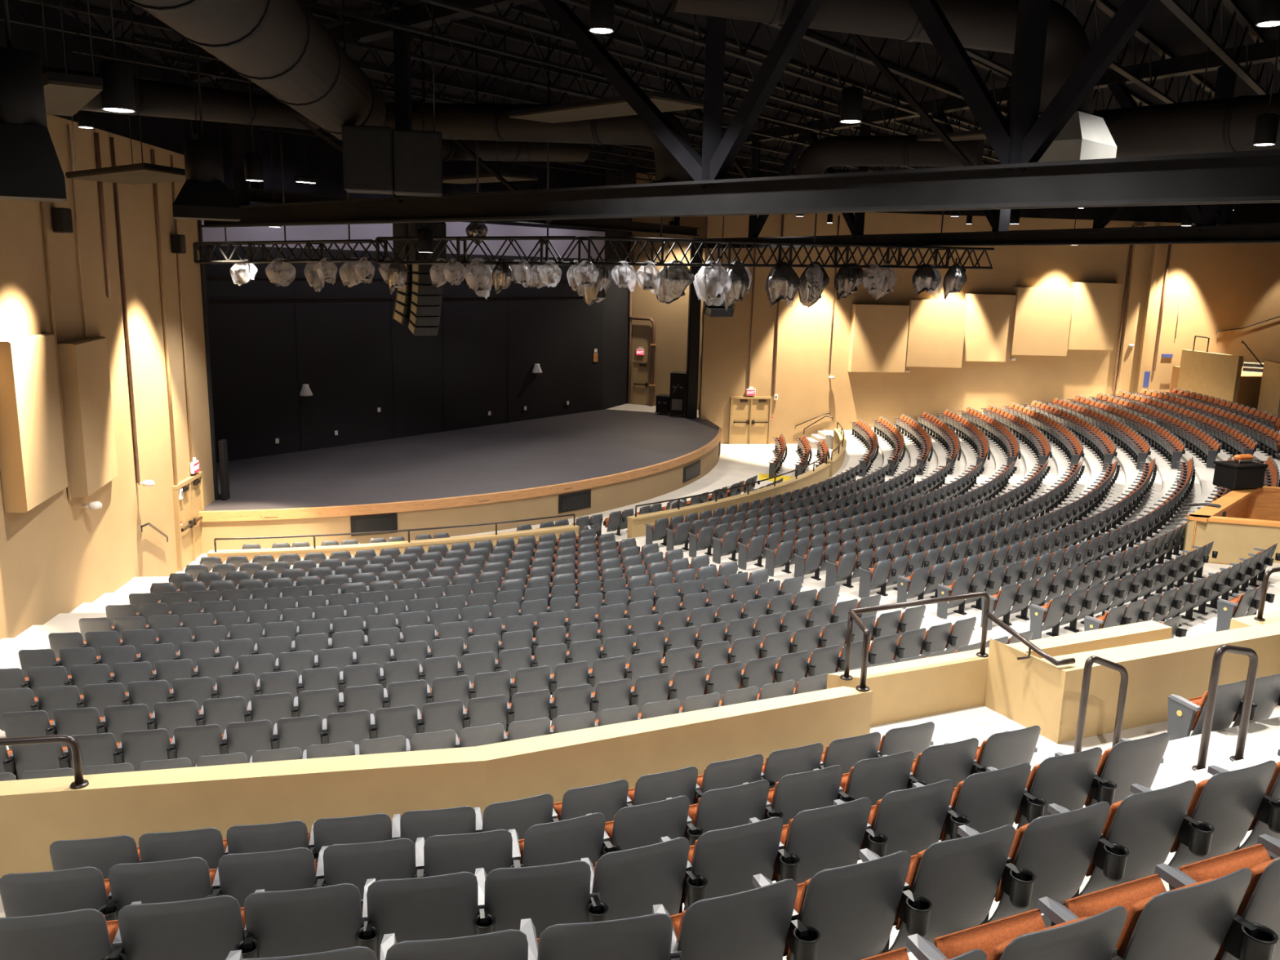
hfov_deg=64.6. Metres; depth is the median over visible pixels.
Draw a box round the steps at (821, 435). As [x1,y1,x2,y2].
[796,431,832,448]
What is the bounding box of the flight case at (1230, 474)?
[1212,459,1269,489]
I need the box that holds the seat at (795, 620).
[778,608,813,637]
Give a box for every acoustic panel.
[0,333,67,512]
[57,336,118,497]
[848,303,910,373]
[905,299,967,368]
[961,293,1016,362]
[1010,286,1074,356]
[1066,281,1120,350]
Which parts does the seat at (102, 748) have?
armrest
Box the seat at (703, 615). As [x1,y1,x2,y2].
[687,605,721,633]
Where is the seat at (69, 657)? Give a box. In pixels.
[58,647,102,675]
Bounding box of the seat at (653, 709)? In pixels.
[638,698,681,719]
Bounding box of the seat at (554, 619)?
[534,610,570,637]
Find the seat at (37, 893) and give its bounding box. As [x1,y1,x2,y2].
[0,866,119,920]
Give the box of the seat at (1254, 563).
[1239,551,1265,591]
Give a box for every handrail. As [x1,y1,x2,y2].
[0,734,88,789]
[140,522,168,542]
[213,513,575,551]
[635,455,827,516]
[795,413,830,428]
[803,415,833,435]
[831,422,844,460]
[840,591,1075,692]
[1073,655,1128,753]
[1191,335,1209,352]
[1191,644,1257,770]
[1216,315,1279,333]
[1241,340,1263,368]
[1253,567,1279,621]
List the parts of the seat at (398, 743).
armrest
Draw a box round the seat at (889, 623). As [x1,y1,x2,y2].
[870,609,906,641]
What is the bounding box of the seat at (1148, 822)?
[1078,780,1214,896]
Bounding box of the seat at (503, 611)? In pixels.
[490,601,523,625]
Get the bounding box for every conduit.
[40,201,71,500]
[66,124,87,336]
[93,132,111,297]
[110,137,140,483]
[151,149,177,485]
[169,155,192,462]
[747,248,755,388]
[772,214,783,395]
[828,215,839,373]
[1112,225,1134,391]
[1152,244,1171,371]
[1174,302,1180,337]
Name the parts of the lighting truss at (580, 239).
frame, frame, hanging chain, frame, frame, hanging chain, frame, frame, frame, hanging chain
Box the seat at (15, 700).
[0,687,39,731]
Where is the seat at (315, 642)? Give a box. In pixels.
[294,633,333,656]
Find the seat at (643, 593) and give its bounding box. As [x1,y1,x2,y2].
[627,586,659,605]
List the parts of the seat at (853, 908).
armrest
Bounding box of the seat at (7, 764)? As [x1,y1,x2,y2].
[0,746,18,779]
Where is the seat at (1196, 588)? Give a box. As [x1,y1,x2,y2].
[1179,577,1210,621]
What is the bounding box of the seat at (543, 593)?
[522,586,553,606]
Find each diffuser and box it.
[0,123,66,202]
[172,181,240,221]
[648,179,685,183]
[1037,111,1116,162]
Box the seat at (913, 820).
[857,779,970,862]
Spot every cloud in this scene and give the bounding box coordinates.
[40,0,102,116]
[61,0,197,184]
[431,61,538,183]
[507,0,703,123]
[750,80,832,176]
[916,26,1099,141]
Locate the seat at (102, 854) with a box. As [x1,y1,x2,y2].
[49,835,141,879]
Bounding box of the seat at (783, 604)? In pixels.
[765,593,798,619]
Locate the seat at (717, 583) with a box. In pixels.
[702,575,730,599]
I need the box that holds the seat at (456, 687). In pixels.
[430,675,475,708]
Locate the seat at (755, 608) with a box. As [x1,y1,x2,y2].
[740,597,773,624]
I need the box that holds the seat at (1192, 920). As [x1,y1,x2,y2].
[1055,862,1278,959]
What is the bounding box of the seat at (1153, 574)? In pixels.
[1137,563,1166,600]
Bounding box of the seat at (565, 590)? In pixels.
[549,583,579,602]
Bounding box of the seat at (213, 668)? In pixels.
[196,656,239,686]
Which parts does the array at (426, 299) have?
plate, plate, plate, plate, plate, plate, plate, hanging chain, rigging frame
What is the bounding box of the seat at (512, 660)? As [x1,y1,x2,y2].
[496,647,537,678]
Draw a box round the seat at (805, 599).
[792,589,822,613]
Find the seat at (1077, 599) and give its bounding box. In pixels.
[1059,587,1092,632]
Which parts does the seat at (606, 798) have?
armrest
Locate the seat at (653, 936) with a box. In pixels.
[537,904,682,959]
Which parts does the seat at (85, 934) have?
armrest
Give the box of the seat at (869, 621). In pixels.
[844,615,881,645]
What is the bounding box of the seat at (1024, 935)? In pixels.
[933,896,1127,959]
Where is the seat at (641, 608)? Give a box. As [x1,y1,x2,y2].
[623,599,658,625]
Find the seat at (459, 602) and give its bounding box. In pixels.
[437,595,467,615]
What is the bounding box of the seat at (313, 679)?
[302,666,346,693]
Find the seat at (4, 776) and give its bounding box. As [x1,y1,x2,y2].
[0,772,16,781]
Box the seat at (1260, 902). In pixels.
[1168,834,1279,959]
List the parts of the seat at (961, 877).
armrest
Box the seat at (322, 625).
[298,618,335,638]
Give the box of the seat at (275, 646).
[257,635,296,663]
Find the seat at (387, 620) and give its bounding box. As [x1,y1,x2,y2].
[365,613,400,638]
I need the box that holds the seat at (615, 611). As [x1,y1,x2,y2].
[595,603,630,629]
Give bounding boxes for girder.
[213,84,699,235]
[697,39,1279,248]
[985,204,1279,231]
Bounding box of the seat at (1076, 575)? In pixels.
[1060,564,1088,595]
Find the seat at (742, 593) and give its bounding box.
[731,584,761,608]
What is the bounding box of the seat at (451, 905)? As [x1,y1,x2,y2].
[366,867,496,959]
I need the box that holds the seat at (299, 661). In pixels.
[278,650,319,677]
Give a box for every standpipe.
[627,317,631,403]
[628,234,656,406]
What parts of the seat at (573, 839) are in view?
armrest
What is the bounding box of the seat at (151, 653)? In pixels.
[139,643,181,670]
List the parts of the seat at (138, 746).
armrest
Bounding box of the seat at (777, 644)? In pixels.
[758,630,798,663]
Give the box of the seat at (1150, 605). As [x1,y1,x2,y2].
[1136,593,1166,622]
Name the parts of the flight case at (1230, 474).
lid, handle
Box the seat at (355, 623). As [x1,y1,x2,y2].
[332,616,368,637]
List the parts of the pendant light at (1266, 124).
stem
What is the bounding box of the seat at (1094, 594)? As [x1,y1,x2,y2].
[1077,582,1109,623]
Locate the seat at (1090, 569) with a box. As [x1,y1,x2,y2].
[1075,560,1103,591]
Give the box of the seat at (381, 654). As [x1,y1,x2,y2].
[356,644,396,670]
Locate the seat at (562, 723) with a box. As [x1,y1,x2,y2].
[551,711,598,733]
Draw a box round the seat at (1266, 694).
[1231,673,1279,727]
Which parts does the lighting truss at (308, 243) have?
frame, hanging chain, frame, hanging chain, frame, hanging chain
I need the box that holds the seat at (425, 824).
[400,805,482,874]
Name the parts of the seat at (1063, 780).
armrest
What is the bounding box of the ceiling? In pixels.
[45,0,1279,173]
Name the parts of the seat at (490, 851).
armrest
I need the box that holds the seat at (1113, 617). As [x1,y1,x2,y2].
[1084,604,1132,631]
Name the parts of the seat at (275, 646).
armrest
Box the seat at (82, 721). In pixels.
[53,706,107,746]
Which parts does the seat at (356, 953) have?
armrest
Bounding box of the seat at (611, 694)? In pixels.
[591,678,638,719]
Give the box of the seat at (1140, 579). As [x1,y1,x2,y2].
[1124,568,1153,603]
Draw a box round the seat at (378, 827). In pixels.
[313,813,400,851]
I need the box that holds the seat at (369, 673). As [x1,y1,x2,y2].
[342,662,386,688]
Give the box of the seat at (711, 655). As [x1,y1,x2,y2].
[693,640,735,675]
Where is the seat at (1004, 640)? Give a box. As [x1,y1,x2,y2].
[986,635,1008,647]
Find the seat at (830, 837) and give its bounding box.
[772,797,888,884]
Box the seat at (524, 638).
[499,629,538,655]
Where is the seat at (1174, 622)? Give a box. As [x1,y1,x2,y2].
[1157,615,1187,638]
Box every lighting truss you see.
[192,48,384,263]
[375,35,578,265]
[577,48,994,269]
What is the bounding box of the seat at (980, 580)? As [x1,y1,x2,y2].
[964,569,995,609]
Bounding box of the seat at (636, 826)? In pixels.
[604,795,704,850]
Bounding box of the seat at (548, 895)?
[484,857,608,937]
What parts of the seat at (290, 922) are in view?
armrest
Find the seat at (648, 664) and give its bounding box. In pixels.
[624,650,668,686]
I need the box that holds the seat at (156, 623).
[147,614,183,637]
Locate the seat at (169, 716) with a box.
[154,700,204,737]
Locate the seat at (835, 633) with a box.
[817,620,854,651]
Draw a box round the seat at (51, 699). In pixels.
[36,684,85,719]
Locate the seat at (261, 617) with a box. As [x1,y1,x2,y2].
[248,608,283,631]
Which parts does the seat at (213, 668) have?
armrest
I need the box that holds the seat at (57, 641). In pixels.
[48,631,87,657]
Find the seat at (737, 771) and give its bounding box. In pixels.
[693,753,775,804]
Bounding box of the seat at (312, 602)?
[297,595,328,614]
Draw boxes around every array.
[392,222,412,324]
[407,52,446,335]
[702,177,734,316]
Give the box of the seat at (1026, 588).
[1009,577,1041,620]
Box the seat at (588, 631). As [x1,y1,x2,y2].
[565,622,604,651]
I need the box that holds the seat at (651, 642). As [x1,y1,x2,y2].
[632,630,671,658]
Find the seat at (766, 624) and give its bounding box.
[751,612,787,643]
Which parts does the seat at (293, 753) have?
armrest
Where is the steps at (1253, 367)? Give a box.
[1241,362,1263,373]
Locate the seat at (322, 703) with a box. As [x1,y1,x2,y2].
[297,688,346,722]
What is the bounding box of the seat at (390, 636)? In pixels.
[368,626,405,653]
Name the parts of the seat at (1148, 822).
armrest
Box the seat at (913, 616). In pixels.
[896,604,925,639]
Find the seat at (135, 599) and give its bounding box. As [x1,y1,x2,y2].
[128,592,160,612]
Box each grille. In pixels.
[63,209,73,231]
[180,235,186,252]
[344,128,390,187]
[395,132,439,191]
[403,316,408,324]
[404,306,410,315]
[406,295,411,304]
[407,284,412,293]
[408,264,412,271]
[408,274,412,282]
[415,327,438,335]
[416,317,439,325]
[417,307,440,315]
[418,296,441,305]
[419,264,442,271]
[419,274,442,283]
[419,285,442,294]
[711,309,733,316]
[712,297,734,306]
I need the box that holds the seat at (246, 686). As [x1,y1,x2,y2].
[216,673,262,706]
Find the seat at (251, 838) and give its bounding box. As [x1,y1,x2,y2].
[226,820,319,862]
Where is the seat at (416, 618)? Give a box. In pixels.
[398,610,432,635]
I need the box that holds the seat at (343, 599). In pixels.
[328,592,358,609]
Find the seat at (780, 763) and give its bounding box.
[761,742,825,786]
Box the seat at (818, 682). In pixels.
[793,673,829,693]
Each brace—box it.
[293,115,342,152]
[452,139,551,222]
[673,77,750,177]
[848,33,973,166]
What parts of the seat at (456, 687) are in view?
armrest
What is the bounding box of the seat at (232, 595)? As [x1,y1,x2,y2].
[221,589,252,608]
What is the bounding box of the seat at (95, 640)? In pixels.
[84,630,124,656]
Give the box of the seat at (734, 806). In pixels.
[684,779,783,837]
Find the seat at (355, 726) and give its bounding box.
[326,710,377,745]
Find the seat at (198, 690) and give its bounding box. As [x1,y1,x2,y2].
[172,676,219,709]
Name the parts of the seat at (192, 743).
armrest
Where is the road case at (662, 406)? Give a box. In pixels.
[654,394,669,414]
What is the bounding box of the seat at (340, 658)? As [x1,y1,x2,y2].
[317,647,358,671]
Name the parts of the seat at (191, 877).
armrest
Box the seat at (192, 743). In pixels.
[173,724,228,767]
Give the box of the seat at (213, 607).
[203,600,235,621]
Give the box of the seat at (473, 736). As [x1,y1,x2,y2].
[458,723,507,747]
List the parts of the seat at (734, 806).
armrest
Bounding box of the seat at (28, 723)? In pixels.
[1,710,57,750]
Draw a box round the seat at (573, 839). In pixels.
[518,812,620,866]
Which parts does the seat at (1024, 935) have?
armrest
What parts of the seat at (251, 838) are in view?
armrest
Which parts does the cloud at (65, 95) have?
frame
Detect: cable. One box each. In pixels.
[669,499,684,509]
[698,266,704,415]
[1188,503,1224,516]
[1190,502,1226,516]
[1191,502,1226,516]
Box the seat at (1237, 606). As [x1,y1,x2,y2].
[1216,586,1259,631]
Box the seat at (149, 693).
[128,680,175,713]
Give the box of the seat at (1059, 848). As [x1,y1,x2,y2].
[987,801,1128,927]
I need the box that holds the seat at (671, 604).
[653,595,685,621]
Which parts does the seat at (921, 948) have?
armrest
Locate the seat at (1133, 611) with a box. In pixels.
[1120,598,1149,625]
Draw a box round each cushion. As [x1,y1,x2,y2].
[7,749,15,773]
[103,878,111,900]
[106,920,119,949]
[137,846,141,862]
[208,868,216,892]
[222,839,227,854]
[240,906,245,937]
[314,859,316,873]
[518,839,524,863]
[553,801,562,821]
[604,820,613,842]
[627,787,635,804]
[630,685,635,705]
[667,680,672,700]
[670,912,681,937]
[676,910,685,942]
[682,844,694,899]
[684,803,697,837]
[684,840,697,905]
[693,774,703,804]
[693,797,700,826]
[700,768,705,791]
[704,674,709,694]
[763,756,768,773]
[763,787,774,819]
[770,782,777,807]
[772,824,788,877]
[775,818,793,881]
[783,882,804,952]
[786,878,810,959]
[821,751,825,762]
[822,745,828,764]
[835,646,844,671]
[836,773,848,799]
[844,766,853,794]
[860,946,909,959]
[861,804,875,848]
[862,798,882,862]
[871,617,879,639]
[878,734,884,751]
[893,635,902,660]
[893,854,916,922]
[895,848,926,929]
[896,611,904,633]
[906,571,914,591]
[906,759,915,789]
[911,752,922,777]
[920,629,928,654]
[933,908,1046,959]
[939,786,956,837]
[941,780,964,840]
[945,623,954,648]
[949,580,955,595]
[969,746,980,775]
[976,739,986,764]
[986,915,1092,959]
[993,589,1001,611]
[994,822,1030,902]
[1014,764,1039,824]
[1043,600,1052,622]
[1065,874,1166,918]
[1084,747,1111,806]
[1085,800,1123,876]
[1096,615,1103,620]
[1100,610,1109,628]
[1115,878,1217,958]
[1169,778,1208,853]
[1178,844,1271,882]
[1186,696,1202,705]
[1191,690,1208,730]
[1213,857,1277,959]
[1228,596,1238,603]
[1232,592,1244,617]
[1232,694,1244,721]
[1248,761,1279,831]
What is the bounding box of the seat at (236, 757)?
[195,752,252,766]
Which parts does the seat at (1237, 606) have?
panel, armrest, armrest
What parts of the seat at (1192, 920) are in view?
armrest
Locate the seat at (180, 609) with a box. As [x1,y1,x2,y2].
[170,601,204,622]
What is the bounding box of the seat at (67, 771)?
[20,767,74,779]
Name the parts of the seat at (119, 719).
armrest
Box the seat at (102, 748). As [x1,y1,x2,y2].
[66,732,124,768]
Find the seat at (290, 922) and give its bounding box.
[244,878,379,958]
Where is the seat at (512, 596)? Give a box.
[494,589,524,609]
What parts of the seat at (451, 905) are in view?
armrest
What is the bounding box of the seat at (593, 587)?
[575,580,605,603]
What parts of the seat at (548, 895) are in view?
armrest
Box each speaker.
[0,0,66,202]
[50,207,73,233]
[170,234,186,253]
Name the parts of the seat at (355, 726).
armrest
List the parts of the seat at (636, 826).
armrest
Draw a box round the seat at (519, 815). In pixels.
[482,793,559,839]
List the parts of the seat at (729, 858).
armrest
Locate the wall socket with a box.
[275,438,279,443]
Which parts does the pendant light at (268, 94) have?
stem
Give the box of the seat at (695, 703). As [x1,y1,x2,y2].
[679,692,720,712]
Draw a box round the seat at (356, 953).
[240,933,396,959]
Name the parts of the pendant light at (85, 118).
stem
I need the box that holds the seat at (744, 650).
[726,635,767,669]
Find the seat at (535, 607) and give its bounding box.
[519,599,552,622]
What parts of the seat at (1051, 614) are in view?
panel, armrest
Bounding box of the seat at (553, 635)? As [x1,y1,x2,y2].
[533,626,571,655]
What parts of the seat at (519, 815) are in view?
armrest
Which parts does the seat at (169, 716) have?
armrest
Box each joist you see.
[0,0,911,173]
[18,0,951,171]
[66,3,879,175]
[131,35,797,177]
[161,57,773,179]
[207,80,694,181]
[226,122,655,181]
[302,0,999,165]
[306,0,994,168]
[418,0,999,161]
[559,0,1006,130]
[760,22,1011,115]
[964,47,1279,203]
[1062,0,1214,103]
[1160,0,1279,94]
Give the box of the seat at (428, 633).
[403,624,440,648]
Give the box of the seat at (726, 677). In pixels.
[704,661,749,699]
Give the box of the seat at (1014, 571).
[1000,560,1027,588]
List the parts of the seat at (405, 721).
armrest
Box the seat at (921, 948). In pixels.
[860,933,986,959]
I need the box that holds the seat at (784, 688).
[757,680,795,700]
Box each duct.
[41,40,319,129]
[126,0,386,140]
[382,32,693,183]
[442,85,589,162]
[671,0,1116,162]
[794,55,983,175]
[1092,8,1279,158]
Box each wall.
[0,0,214,639]
[0,686,873,878]
[191,120,605,462]
[207,524,579,563]
[601,168,631,409]
[626,462,831,538]
[630,172,706,409]
[698,165,1279,444]
[826,428,846,477]
[826,620,1172,726]
[983,622,1279,743]
[1169,365,1262,410]
[1177,349,1243,403]
[1229,610,1279,629]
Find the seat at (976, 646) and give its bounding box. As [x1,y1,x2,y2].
[954,642,980,653]
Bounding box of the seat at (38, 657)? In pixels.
[18,648,61,676]
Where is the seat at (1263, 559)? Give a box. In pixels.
[1248,547,1273,586]
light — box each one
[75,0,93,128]
[83,501,102,509]
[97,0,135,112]
[137,480,155,487]
[230,262,254,285]
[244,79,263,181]
[266,259,296,285]
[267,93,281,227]
[294,128,316,183]
[304,262,324,285]
[316,262,337,282]
[339,262,370,287]
[355,261,374,280]
[380,258,390,283]
[387,256,407,294]
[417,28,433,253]
[430,259,446,287]
[444,259,466,284]
[464,260,482,278]
[466,221,488,244]
[466,258,491,295]
[479,163,484,223]
[484,260,495,284]
[492,258,513,294]
[513,264,529,283]
[513,264,533,285]
[529,264,547,288]
[540,261,561,286]
[566,261,587,289]
[575,262,599,284]
[580,259,612,306]
[588,0,614,33]
[612,265,633,287]
[616,262,635,286]
[635,262,660,293]
[653,260,694,303]
[668,217,673,225]
[694,262,731,304]
[709,266,724,286]
[721,260,749,311]
[765,261,799,307]
[795,213,804,216]
[798,262,829,306]
[804,266,823,285]
[826,168,833,222]
[834,262,856,300]
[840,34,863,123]
[840,262,866,299]
[862,264,884,293]
[876,264,896,298]
[911,264,941,295]
[942,264,967,299]
[951,210,959,217]
[966,209,972,224]
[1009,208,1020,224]
[1181,210,1192,226]
[1253,31,1279,146]
[1255,0,1279,26]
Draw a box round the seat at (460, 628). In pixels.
[437,621,474,644]
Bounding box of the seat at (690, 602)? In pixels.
[680,591,711,617]
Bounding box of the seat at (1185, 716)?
[1167,680,1257,741]
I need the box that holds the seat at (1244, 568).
[1228,556,1256,596]
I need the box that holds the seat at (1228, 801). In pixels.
[1168,760,1279,869]
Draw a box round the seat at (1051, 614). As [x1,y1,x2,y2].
[1029,593,1075,639]
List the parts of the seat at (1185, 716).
number plate, panel, armrest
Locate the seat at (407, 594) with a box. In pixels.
[388,588,417,607]
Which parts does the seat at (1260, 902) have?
armrest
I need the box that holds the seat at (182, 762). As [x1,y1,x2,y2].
[138,757,196,770]
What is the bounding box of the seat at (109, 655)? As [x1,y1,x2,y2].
[99,644,141,672]
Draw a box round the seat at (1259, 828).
[1239,749,1279,859]
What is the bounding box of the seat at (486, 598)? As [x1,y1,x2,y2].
[466,592,496,613]
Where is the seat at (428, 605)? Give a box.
[408,597,439,618]
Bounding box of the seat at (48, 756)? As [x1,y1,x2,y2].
[11,742,71,779]
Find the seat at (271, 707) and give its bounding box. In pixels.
[250,692,299,731]
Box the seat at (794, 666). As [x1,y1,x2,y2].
[772,650,815,687]
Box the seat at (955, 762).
[906,737,986,789]
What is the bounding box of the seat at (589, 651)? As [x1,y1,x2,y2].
[566,639,607,668]
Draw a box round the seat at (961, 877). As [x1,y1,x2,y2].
[888,824,1035,952]
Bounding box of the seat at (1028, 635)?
[1007,630,1033,644]
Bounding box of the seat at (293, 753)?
[252,746,306,762]
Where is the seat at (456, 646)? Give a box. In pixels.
[430,636,469,663]
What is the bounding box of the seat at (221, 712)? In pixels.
[203,696,253,733]
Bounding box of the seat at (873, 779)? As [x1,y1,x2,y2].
[836,750,927,805]
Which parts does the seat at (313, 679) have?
armrest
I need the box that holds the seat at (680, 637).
[663,626,702,657]
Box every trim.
[192,133,218,500]
[208,275,568,280]
[209,295,582,299]
[293,262,302,451]
[390,293,395,438]
[441,294,444,431]
[507,288,508,422]
[1114,225,1147,395]
[1133,244,1160,393]
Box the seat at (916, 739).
[878,721,934,759]
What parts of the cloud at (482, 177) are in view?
frame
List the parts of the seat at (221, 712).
armrest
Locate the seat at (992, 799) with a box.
[938,762,1046,840]
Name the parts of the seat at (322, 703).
armrest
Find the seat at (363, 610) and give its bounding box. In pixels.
[346,602,377,621]
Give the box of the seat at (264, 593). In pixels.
[252,587,282,606]
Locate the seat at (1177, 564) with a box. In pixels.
[1162,554,1189,591]
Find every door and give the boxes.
[172,471,204,571]
[630,360,651,405]
[728,396,772,444]
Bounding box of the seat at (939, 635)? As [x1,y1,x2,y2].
[919,622,957,657]
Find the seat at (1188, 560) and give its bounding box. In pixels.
[1173,549,1199,587]
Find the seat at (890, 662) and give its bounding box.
[867,660,895,667]
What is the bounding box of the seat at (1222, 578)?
[1205,566,1235,608]
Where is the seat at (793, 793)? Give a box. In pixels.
[763,764,856,825]
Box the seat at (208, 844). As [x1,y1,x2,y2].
[138,827,228,870]
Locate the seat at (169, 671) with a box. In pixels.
[155,658,199,688]
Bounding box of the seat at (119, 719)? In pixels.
[104,703,156,742]
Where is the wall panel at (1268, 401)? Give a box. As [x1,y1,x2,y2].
[1257,360,1279,417]
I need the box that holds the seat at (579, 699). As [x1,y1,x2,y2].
[550,684,599,725]
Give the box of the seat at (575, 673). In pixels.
[551,660,595,697]
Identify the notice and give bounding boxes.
[593,348,597,361]
[1142,371,1150,386]
[1161,354,1173,357]
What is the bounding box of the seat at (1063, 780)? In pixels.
[1013,746,1116,829]
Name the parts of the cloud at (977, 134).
frame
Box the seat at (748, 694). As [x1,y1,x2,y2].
[719,685,759,706]
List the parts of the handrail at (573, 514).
post, post, rail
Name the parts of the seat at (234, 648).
armrest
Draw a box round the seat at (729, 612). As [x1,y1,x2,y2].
[715,601,748,628]
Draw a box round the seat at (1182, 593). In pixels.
[1164,582,1196,626]
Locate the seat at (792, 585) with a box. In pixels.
[777,576,803,599]
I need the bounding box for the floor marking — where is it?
[758,473,795,481]
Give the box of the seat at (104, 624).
[79,617,115,640]
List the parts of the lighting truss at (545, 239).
frame, hanging chain, frame, hanging chain, frame, hanging chain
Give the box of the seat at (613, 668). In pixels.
[588,655,632,692]
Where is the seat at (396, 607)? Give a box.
[377,600,408,620]
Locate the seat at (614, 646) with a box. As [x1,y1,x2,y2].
[600,634,639,663]
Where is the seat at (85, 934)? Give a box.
[0,901,142,959]
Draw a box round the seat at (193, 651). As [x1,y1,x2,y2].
[179,640,219,667]
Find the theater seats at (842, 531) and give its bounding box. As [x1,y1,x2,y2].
[150,387,1279,600]
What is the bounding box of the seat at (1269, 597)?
[1244,581,1275,616]
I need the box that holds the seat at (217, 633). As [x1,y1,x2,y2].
[194,625,231,649]
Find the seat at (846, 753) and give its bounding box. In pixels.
[821,731,881,773]
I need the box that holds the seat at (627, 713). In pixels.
[595,705,640,726]
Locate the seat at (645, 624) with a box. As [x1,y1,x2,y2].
[627,613,664,642]
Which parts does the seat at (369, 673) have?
armrest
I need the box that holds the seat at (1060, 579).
[1044,568,1074,603]
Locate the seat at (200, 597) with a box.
[191,590,222,609]
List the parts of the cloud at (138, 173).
frame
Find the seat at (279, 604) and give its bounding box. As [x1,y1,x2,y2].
[266,596,297,617]
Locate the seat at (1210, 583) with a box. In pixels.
[1193,572,1223,614]
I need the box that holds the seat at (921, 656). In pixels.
[898,654,925,662]
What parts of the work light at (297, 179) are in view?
stem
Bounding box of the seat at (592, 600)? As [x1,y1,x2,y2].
[575,592,607,614]
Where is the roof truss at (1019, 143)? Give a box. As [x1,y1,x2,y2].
[189,0,1279,227]
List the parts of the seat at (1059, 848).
armrest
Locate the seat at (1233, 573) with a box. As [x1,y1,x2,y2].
[1217,561,1245,600]
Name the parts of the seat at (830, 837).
armrest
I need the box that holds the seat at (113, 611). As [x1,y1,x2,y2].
[105,604,139,626]
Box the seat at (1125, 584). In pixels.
[1109,573,1139,608]
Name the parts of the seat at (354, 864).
armrest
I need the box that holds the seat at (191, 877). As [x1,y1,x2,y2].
[108,857,222,911]
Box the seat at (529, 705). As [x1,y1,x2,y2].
[508,688,557,724]
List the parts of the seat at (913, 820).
armrest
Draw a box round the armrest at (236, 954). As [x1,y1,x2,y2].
[225,950,242,959]
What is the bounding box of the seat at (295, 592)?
[281,586,311,604]
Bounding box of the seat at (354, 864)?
[323,837,430,899]
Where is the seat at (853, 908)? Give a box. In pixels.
[782,848,932,959]
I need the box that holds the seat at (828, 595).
[813,585,839,608]
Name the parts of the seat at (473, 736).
armrest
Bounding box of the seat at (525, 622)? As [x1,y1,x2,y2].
[502,613,539,637]
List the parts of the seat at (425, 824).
armrest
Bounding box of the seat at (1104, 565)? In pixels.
[1088,555,1116,588]
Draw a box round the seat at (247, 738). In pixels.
[226,719,279,763]
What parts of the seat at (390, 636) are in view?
armrest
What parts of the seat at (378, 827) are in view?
armrest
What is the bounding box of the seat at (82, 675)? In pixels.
[70,663,115,694]
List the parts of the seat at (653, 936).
armrest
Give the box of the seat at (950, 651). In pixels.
[926,648,955,657]
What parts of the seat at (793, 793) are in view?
armrest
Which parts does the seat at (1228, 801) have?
armrest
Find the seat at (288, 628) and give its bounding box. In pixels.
[264,621,301,643]
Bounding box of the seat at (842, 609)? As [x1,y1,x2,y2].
[830,599,862,623]
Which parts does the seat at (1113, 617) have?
panel, armrest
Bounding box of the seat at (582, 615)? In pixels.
[564,607,600,633]
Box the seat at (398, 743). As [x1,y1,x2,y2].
[359,735,410,755]
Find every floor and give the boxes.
[0,397,1279,776]
[0,702,1279,959]
[176,444,832,573]
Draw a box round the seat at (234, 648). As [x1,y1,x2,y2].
[218,638,258,665]
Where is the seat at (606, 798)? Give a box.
[553,779,632,822]
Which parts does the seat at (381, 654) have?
armrest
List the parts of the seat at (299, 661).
armrest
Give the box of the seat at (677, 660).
[660,645,702,680]
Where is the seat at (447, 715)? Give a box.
[421,699,470,737]
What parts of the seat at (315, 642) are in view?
armrest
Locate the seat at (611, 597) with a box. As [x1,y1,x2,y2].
[602,589,634,610]
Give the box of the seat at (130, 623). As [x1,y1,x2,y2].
[113,616,149,639]
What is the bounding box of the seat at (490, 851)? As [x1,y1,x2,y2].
[423,829,526,875]
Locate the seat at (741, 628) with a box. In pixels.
[724,617,760,648]
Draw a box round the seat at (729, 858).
[682,817,799,911]
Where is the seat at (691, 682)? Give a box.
[667,666,714,706]
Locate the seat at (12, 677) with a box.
[0,667,31,688]
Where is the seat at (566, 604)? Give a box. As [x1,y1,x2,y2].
[547,595,580,617]
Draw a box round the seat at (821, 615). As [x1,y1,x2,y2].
[804,603,839,632]
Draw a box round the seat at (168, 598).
[160,591,191,611]
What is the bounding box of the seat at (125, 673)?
[113,661,157,692]
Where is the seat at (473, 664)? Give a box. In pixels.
[459,651,502,684]
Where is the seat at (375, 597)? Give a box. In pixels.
[358,591,388,608]
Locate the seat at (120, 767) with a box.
[82,762,134,774]
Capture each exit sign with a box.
[190,457,199,474]
[635,346,644,355]
[746,386,755,395]
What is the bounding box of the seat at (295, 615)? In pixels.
[282,607,315,630]
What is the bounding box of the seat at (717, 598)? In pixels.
[705,587,737,613]
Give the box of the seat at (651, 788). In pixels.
[627,766,704,805]
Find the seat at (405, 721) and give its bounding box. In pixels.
[374,705,424,743]
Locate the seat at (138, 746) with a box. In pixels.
[120,728,177,771]
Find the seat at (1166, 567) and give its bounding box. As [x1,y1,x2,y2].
[1150,559,1177,596]
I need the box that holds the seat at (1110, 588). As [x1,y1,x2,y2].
[1093,577,1124,617]
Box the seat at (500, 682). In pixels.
[471,670,517,702]

